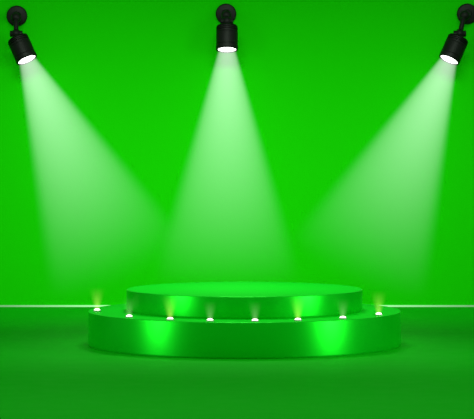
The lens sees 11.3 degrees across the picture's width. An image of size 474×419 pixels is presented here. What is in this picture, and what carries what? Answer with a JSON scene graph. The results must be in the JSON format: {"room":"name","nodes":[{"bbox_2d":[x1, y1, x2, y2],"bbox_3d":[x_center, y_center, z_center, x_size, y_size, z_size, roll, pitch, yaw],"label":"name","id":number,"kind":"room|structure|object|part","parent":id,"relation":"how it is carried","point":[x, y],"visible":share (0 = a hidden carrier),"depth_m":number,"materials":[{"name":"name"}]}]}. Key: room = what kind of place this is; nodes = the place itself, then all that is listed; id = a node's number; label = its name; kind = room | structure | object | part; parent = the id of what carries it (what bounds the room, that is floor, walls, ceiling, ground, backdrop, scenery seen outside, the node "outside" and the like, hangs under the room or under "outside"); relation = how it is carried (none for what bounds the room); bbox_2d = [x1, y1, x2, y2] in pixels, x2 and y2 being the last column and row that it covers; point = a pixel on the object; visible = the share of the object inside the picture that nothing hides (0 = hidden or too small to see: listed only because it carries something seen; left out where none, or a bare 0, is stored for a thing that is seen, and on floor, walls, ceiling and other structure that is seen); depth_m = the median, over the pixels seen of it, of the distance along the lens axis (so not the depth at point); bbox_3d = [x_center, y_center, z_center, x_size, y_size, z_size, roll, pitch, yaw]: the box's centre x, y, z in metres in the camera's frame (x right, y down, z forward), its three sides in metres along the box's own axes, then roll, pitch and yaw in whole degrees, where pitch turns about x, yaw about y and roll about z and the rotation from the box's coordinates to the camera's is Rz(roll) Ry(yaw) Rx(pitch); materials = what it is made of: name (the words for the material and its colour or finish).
{"room":"studio","nodes":[
{"label":"studio","id":0,"kind":"room"},
{"bbox_2d":[0,0,473,304],"bbox_3d":[0.000,-3.311,29.311,28.000,9.000,0.200,0,2,0],"label":"wall","id":1,"kind":"structure","parent":0,"point":[335,145],"depth_m":29.30,"materials":[{"name":"green paint"}]},
{"bbox_2d":[6,6,36,64],"bbox_3d":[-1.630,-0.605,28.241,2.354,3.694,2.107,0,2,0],"label":"spotlight","id":2,"kind":"object","parent":1,"relation":"attached to","point":[21,47],"visible":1,"depth_m":28.85,"materials":[{"name":"black metal"}]},
{"bbox_3d":[-2.680,-2.356,29.198,0.252,0.252,0.085,0,2,0],"label":"mount plate","id":3,"kind":"part","parent":2,"relation":"part of","materials":[{"name":"black metal"}]},
{"bbox_3d":[-2.672,-2.244,29.053,0.063,0.272,0.294,0,2,-4],"label":"arm","id":4,"kind":"part","parent":2,"relation":"part of","materials":[{"name":"black metal"}]},
{"bbox_2d":[216,4,237,52],"bbox_3d":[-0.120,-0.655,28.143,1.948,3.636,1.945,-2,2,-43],"label":"spotlight","id":5,"kind":"object","parent":1,"relation":"attached to","point":[226,32],"visible":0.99,"depth_m":28.83,"materials":[{"name":"black metal"}]},
{"bbox_3d":[-0.134,-2.381,29.198,0.252,0.252,0.085,0,2,0],"label":"mount plate","id":6,"kind":"part","parent":5,"relation":"part of","materials":[{"name":"black metal"}]},
{"bbox_2d":[0,305,473,306],"bbox_3d":[0.000,1.180,29.341,28.000,0.020,0.020,0,2,0],"label":"trim","id":7,"kind":"structure","parent":1,"relation":"attached to","point":[0,305],"depth_m":29.33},
{"bbox_2d":[439,4,473,64],"bbox_3d":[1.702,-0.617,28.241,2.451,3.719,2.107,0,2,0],"label":"spotlight","id":8,"kind":"object","parent":1,"relation":"attached to","point":[454,47],"visible":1,"depth_m":28.85,"materials":[{"name":"black metal"}]},
{"bbox_3d":[2.749,-2.256,29.051,0.078,0.297,0.319,1,2,24],"label":"arm","id":9,"kind":"part","parent":8,"relation":"part of","materials":[{"name":"black metal"}]},
{"bbox_3d":[2.802,-2.381,29.198,0.252,0.252,0.085,0,2,0],"label":"mount plate","id":10,"kind":"part","parent":8,"relation":"part of","materials":[{"name":"black metal"}]},
{"bbox_2d":[0,307,473,418],"bbox_3d":[0.000,1.788,11.711,28.000,0.100,35.300,0,2,0],"label":"floor","id":11,"kind":"structure","parent":0,"point":[49,369],"depth_m":20.62,"materials":[{"name":"green"}]},
{"bbox_2d":[88,282,400,358],"bbox_3d":[0.067,1.060,24.043,3.146,0.590,3.132,0,2,0],"label":"podium","id":12,"kind":"object","parent":11,"relation":"on","point":[205,320],"visible":1,"depth_m":22.93,"materials":[{"name":"green plastic"}]},
{"bbox_2d":[93,308,382,321],"bbox_3d":[-0.007,1.020,23.233,2.852,0.029,1.405,0,2,0],"label":"step light","id":13,"kind":"object","parent":12,"relation":"on","point":[133,314],"depth_m":22.97,"materials":[{"name":"grey"}]}
]}

